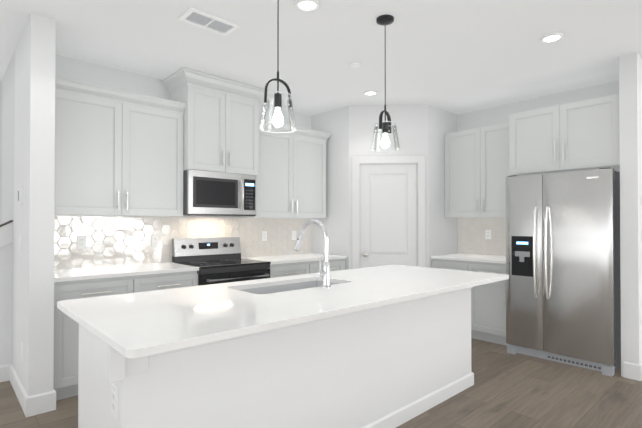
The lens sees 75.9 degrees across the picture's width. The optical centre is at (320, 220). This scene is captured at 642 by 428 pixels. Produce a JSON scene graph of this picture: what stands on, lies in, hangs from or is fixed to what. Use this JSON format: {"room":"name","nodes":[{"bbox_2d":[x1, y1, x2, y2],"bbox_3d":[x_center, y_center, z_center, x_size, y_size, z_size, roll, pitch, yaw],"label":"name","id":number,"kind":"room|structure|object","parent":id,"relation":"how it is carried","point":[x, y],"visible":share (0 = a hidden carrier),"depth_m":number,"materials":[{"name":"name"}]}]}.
{"room":"kitchen","nodes":[
{"label":"kitchen","id":0,"kind":"room"},
{"bbox_2d":[0,220,12,365],"bbox_3d":[-3.481,0.722,2.687,2.345,1.464,0.165,0,-1,-43],"label":"wall","id":1,"kind":"structure","parent":0,"point":[6,236],"depth_m":3.42,"materials":[{"name":"paint"}]},
{"bbox_2d":[0,364,9,381],"bbox_3d":[-3.446,1.257,2.633,2.330,0.133,0.014,0,-1,-43],"label":"baseboard","id":2,"kind":"structure","parent":1,"relation":"attached to","point":[4,373],"depth_m":3.40,"materials":[{"name":"white wood"}]},
{"bbox_2d":[0,13,55,395],"bbox_3d":[-2.579,-0.038,3.551,0.145,2.740,1.920,0,-1,-43],"label":"wall","id":3,"kind":"structure","parent":0,"point":[35,219],"depth_m":2.87,"materials":[{"name":"paint"}]},
{"bbox_2d":[18,189,22,201],"bbox_3d":[-2.216,-0.180,3.037,0.022,0.095,0.090,0,-1,-43],"label":"thermostat","id":4,"kind":"object","parent":3,"relation":"attached to","point":[20,195],"visible":1,"depth_m":3.00,"materials":[{"name":"white plastic"}]},
{"bbox_2d":[21,342,22,360],"bbox_3d":[-2.169,0.952,2.986,0.008,0.117,0.072,0,-1,-43],"label":"outlet","id":5,"kind":"object","parent":3,"relation":"attached to","point":[22,351],"visible":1,"depth_m":2.98,"materials":[{"name":"white plastic"}]},
{"bbox_2d":[10,364,55,416],"bbox_3d":[-2.224,1.262,3.156,0.173,0.133,0.904,0,-1,-43],"label":"baseboard","id":6,"kind":"structure","parent":3,"relation":"attached to","point":[33,405],"depth_m":2.85,"materials":[{"name":"white wood"}]},
{"bbox_2d":[13,47,310,368],"bbox_3d":[-0.778,-0.025,4.929,4.659,2.740,0.120,0,-1,-43],"label":"wall","id":7,"kind":"structure","parent":0,"point":[80,70],"depth_m":3.77,"materials":[{"name":"paint"}]},
{"bbox_2d":[55,76,185,216],"bbox_3d":[-1.806,-0.573,3.646,1.106,1.068,0.374,0,-1,-43],"label":"upper cabinet","id":8,"kind":"object","parent":7,"relation":"attached to","point":[118,152],"visible":0.79,"depth_m":3.51,"materials":[{"name":"paint"}]},
{"bbox_2d":[54,216,311,269],"bbox_3d":[-1.230,0.197,4.419,3.010,0.456,0.009,0,-1,-43],"label":"backsplash","id":9,"kind":"structure","parent":7,"relation":"attached to","point":[117,240],"depth_m":4.01,"materials":[{"name":"tile"}]},
{"bbox_2d":[77,235,85,248],"bbox_3d":[-2.098,0.192,3.607,0.072,0.117,0.008,0,-1,-43],"label":"electrical outlet","id":10,"kind":"object","parent":9,"relation":"attached to","point":[81,242],"visible":1,"depth_m":3.61,"materials":[{"name":"white plastic"}]},
{"bbox_2d":[152,235,158,246],"bbox_3d":[-1.626,0.201,4.043,0.072,0.117,0.008,0,-1,-43],"label":"electrical outlet","id":11,"kind":"object","parent":9,"relation":"attached to","point":[155,240],"visible":1,"depth_m":4.04,"materials":[{"name":"white plastic"}]},
{"bbox_2d":[262,231,266,240],"bbox_3d":[-0.676,0.189,4.921,0.072,0.117,0.008,0,-1,-43],"label":"electrical outlet","id":12,"kind":"object","parent":9,"relation":"attached to","point":[264,235],"visible":1,"depth_m":4.92,"materials":[{"name":"white plastic"}]},
{"bbox_2d":[292,231,295,239],"bbox_3d":[-0.343,0.192,5.229,0.072,0.117,0.008,0,-1,-43],"label":"electrical outlet","id":13,"kind":"object","parent":9,"relation":"attached to","point":[293,235],"visible":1,"depth_m":5.23,"materials":[{"name":"white plastic"}]},
{"bbox_2d":[163,67,268,175],"bbox_3d":[-1.071,-0.937,4.260,0.950,0.921,0.474,0,-1,-43],"label":"upper cabinet","id":14,"kind":"object","parent":7,"relation":"attached to","point":[221,125],"visible":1,"depth_m":4.08,"materials":[{"name":"paint"}]},
{"bbox_2d":[183,169,255,215],"bbox_3d":[-1.081,-0.261,4.252,0.758,0.428,0.459,0,-1,-43],"label":"microwave","id":15,"kind":"object","parent":14,"relation":"attached to","point":[207,193],"visible":0.98,"depth_m":4.09,"materials":[{"name":"silver metal"}]},
{"bbox_2d":[239,119,331,218],"bbox_3d":[-0.398,-0.561,4.947,1.124,1.068,0.374,0,-1,-43],"label":"upper cabinet","id":16,"kind":"object","parent":7,"relation":"attached to","point":[291,180],"visible":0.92,"depth_m":4.81,"materials":[{"name":"paint"}]},
{"bbox_2d":[0,338,641,427],"bbox_3d":[0.862,1.342,1.926,12.500,0.050,11.500,0,-1,-43],"label":"floor","id":17,"kind":"structure","parent":0,"point":[509,390],"depth_m":3.01,"materials":[{"name":"brown wood"}]},
{"bbox_2d":[53,271,197,400],"bbox_3d":[-1.706,0.890,3.525,1.106,0.884,0.666,0,-1,-43],"label":"base cabinet","id":18,"kind":"object","parent":17,"relation":"on","point":[66,344],"visible":0.35,"depth_m":3.05,"materials":[{"name":"paint"}]},
{"bbox_2d":[54,262,198,281],"bbox_3d":[-1.713,0.433,3.537,1.107,0.030,0.646,0,-1,-43],"label":"countertop","id":19,"kind":"structure","parent":18,"relation":"on","point":[72,274],"depth_m":3.41,"materials":[{"name":"stone"}]},
{"bbox_2d":[172,237,270,285],"bbox_3d":[-0.986,0.761,4.138,0.760,1.152,0.689,0,-1,-43],"label":"range","id":20,"kind":"object","parent":17,"relation":"on","point":[217,260],"visible":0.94,"depth_m":4.13,"materials":[{"name":"silver metal"}]},
{"bbox_2d":[78,287,473,427],"bbox_3d":[-0.020,0.882,2.681,2.734,0.883,0.796,0,-1,-43],"label":"kitchen island","id":21,"kind":"object","parent":17,"relation":"on","point":[360,369],"depth_m":2.12,"materials":[{"name":"paint"}]},
{"bbox_2d":[111,383,118,419],"bbox_3d":[-0.793,0.694,1.580,0.008,0.117,0.072,0,-1,-43],"label":"outlet","id":22,"kind":"object","parent":21,"relation":"attached to","point":[114,399],"visible":1,"depth_m":1.57,"materials":[{"name":"white plastic"}]},
{"bbox_2d":[57,265,508,358],"bbox_3d":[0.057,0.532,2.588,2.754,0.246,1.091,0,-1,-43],"label":"island countertop","id":23,"kind":"structure","parent":21,"relation":"on","point":[138,324],"depth_m":2.00,"materials":[{"name":"stone"}]},
{"bbox_2d":[294,219,330,287],"bbox_3d":[-0.072,0.200,2.583,0.097,0.419,0.330,0,-1,-43],"label":"faucet","id":24,"kind":"object","parent":23,"relation":"on","point":[324,273],"visible":1,"depth_m":2.49,"materials":[{"name":"silver metal"}]},
{"bbox_2d":[268,259,344,277],"bbox_3d":[-0.315,0.901,4.811,1.121,0.884,0.666,0,-1,-43],"label":"base cabinet","id":25,"kind":"object","parent":17,"relation":"on","point":[289,269],"visible":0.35,"depth_m":4.52,"materials":[{"name":"paint"}]},
{"bbox_2d":[243,253,346,264],"bbox_3d":[-0.321,0.445,4.823,1.123,0.030,0.646,0,-1,-43],"label":"countertop","id":26,"kind":"structure","parent":25,"relation":"on","point":[284,259],"depth_m":4.74,"materials":[{"name":"stone"}]},
{"bbox_2d":[432,259,508,345],"bbox_3d":[1.865,0.901,4.821,0.666,0.884,0.934,0,-1,-43],"label":"base cabinet","id":27,"kind":"object","parent":17,"relation":"on","point":[488,312],"visible":0.35,"depth_m":4.48,"materials":[{"name":"paint"}]},
{"bbox_2d":[431,253,505,263],"bbox_3d":[1.873,0.445,4.832,0.646,0.030,0.935,0,-1,-43],"label":"countertop","id":28,"kind":"structure","parent":27,"relation":"on","point":[481,258],"depth_m":4.74,"materials":[{"name":"stone"}]},
{"bbox_2d":[505,167,620,376],"bbox_3d":[2.419,0.443,4.060,0.835,1.787,0.908,0,-1,-43],"label":"fridge","id":29,"kind":"object","parent":17,"relation":"on","point":[563,297],"visible":1,"depth_m":3.76,"materials":[{"name":"silver metal"}]},
{"bbox_2d":[0,0,641,114],"bbox_3d":[0.862,-1.473,1.952,12.500,0.100,11.500,0,-1,-43],"label":"ceiling","id":30,"kind":"structure","parent":0,"point":[458,56],"depth_m":3.30,"materials":[{"name":"paint"}]},
{"bbox_2d":[178,7,239,35],"bbox_3d":[-0.794,-1.407,2.933,0.370,0.011,0.200,0,-1,-43],"label":"ceiling vent","id":31,"kind":"object","parent":30,"relation":"in","point":[202,19],"visible":0.98,"depth_m":2.92,"materials":[{"name":"white plastic"}]},
{"bbox_2d":[259,0,296,132],"bbox_3d":[-0.235,-0.959,2.253,0.210,0.921,0.210,0,-1,-43],"label":"pendant light","id":32,"kind":"object","parent":30,"relation":"hanging from","point":[277,120],"visible":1,"depth_m":2.25,"materials":[{"name":"clear glass"}]},
{"bbox_2d":[295,0,319,11],"bbox_3d":[-0.089,-1.408,2.692,0.160,0.015,0.160,0,-1,-43],"label":"recessed light","id":33,"kind":"object","parent":30,"relation":"in","point":[307,5],"visible":1,"depth_m":2.69,"materials":[{"name":"white plastic"}]},
{"bbox_2d":[350,62,360,66],"bbox_3d":[0.309,-1.400,3.714,0.100,0.011,0.100,0,-1,-43],"label":"cap","id":34,"kind":"object","parent":30,"relation":"attached to","point":[355,64],"visible":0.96,"depth_m":3.69,"materials":[{"name":"white plastic"}]},
{"bbox_2d":[363,90,377,95],"bbox_3d":[0.544,-1.391,4.504,0.160,0.015,0.160,0,-1,-43],"label":"recessed light","id":35,"kind":"object","parent":30,"relation":"in","point":[370,92],"visible":0.98,"depth_m":4.48,"materials":[{"name":"white plastic"}]},
{"bbox_2d":[370,15,399,152],"bbox_3d":[0.450,-0.953,2.887,0.210,0.921,0.210,0,-1,-43],"label":"pendant light","id":36,"kind":"object","parent":30,"relation":"hanging from","point":[385,125],"visible":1,"depth_m":2.88,"materials":[{"name":"clear glass"}]},
{"bbox_2d":[540,32,563,42],"bbox_3d":[1.778,-1.403,3.173,0.160,0.015,0.160,0,-1,-43],"label":"recessed light","id":37,"kind":"object","parent":30,"relation":"in","point":[551,37],"visible":0.98,"depth_m":3.16,"materials":[{"name":"white plastic"}]},
{"bbox_2d":[311,104,457,269],"bbox_3d":[0.832,-0.021,5.424,1.377,2.740,1.335,0,-1,-43],"label":"wall","id":38,"kind":"structure","parent":0,"point":[423,129],"depth_m":5.03,"materials":[{"name":"paint"}]},
{"bbox_2d":[352,156,425,268],"bbox_3d":[0.817,0.286,5.010,0.873,2.119,0.127,0,-1,3],"label":"door frame","id":39,"kind":"structure","parent":38,"relation":"attached to","point":[358,161],"depth_m":4.96,"materials":[{"name":"white wood"}]},
{"bbox_2d":[360,164,417,267],"bbox_3d":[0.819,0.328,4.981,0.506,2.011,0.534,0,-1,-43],"label":"pantry door","id":40,"kind":"structure","parent":38,"relation":"in","point":[388,214],"depth_m":4.98,"materials":[{"name":"white paint"}]},
{"bbox_2d":[457,80,618,254],"bbox_3d":[2.027,-0.023,5.236,0.120,2.740,3.237,0,-1,-43],"label":"wall","id":41,"kind":"structure","parent":0,"point":[495,115],"depth_m":4.77,"materials":[{"name":"paint"}]},
{"bbox_2d":[445,122,512,217],"bbox_3d":[1.978,-0.567,4.938,0.361,1.058,0.936,0,-1,-43],"label":"upper cabinet","id":42,"kind":"object","parent":41,"relation":"attached to","point":[476,166],"visible":0.79,"depth_m":4.87,"materials":[{"name":"paint"}]},
{"bbox_2d":[457,217,505,255],"bbox_3d":[2.107,0.198,5.051,0.008,0.466,0.935,0,-1,-43],"label":"backsplash","id":43,"kind":"structure","parent":41,"relation":"attached to","point":[471,236],"depth_m":5.15,"materials":[{"name":"tile"}]},
{"bbox_2d":[485,230,490,238],"bbox_3d":[2.065,0.176,5.085,0.008,0.117,0.072,0,-1,-43],"label":"electrical outlet","id":44,"kind":"object","parent":43,"relation":"attached to","point":[487,234],"visible":1,"depth_m":5.08,"materials":[{"name":"white plastic"}]},
{"bbox_2d":[509,94,619,175],"bbox_3d":[2.502,-0.788,4.133,0.686,0.630,0.957,0,-1,-43],"label":"upper cabinet","id":45,"kind":"object","parent":41,"relation":"attached to","point":[583,135],"visible":0.92,"depth_m":3.88,"materials":[{"name":"paint"}]},
{"bbox_2d":[619,52,641,376],"bbox_3d":[4.044,-0.027,4.811,3.927,2.740,0.125,0,-1,-43],"label":"wall","id":46,"kind":"structure","parent":0,"point":[630,102],"depth_m":3.48,"materials":[{"name":"paint"}]},
{"bbox_2d":[623,361,641,380],"bbox_3d":[3.977,1.276,4.714,3.741,0.133,0.119,0,-1,-43],"label":"baseboard","id":47,"kind":"structure","parent":46,"relation":"attached to","point":[633,371],"depth_m":3.44,"materials":[{"name":"white wood"}]}
]}

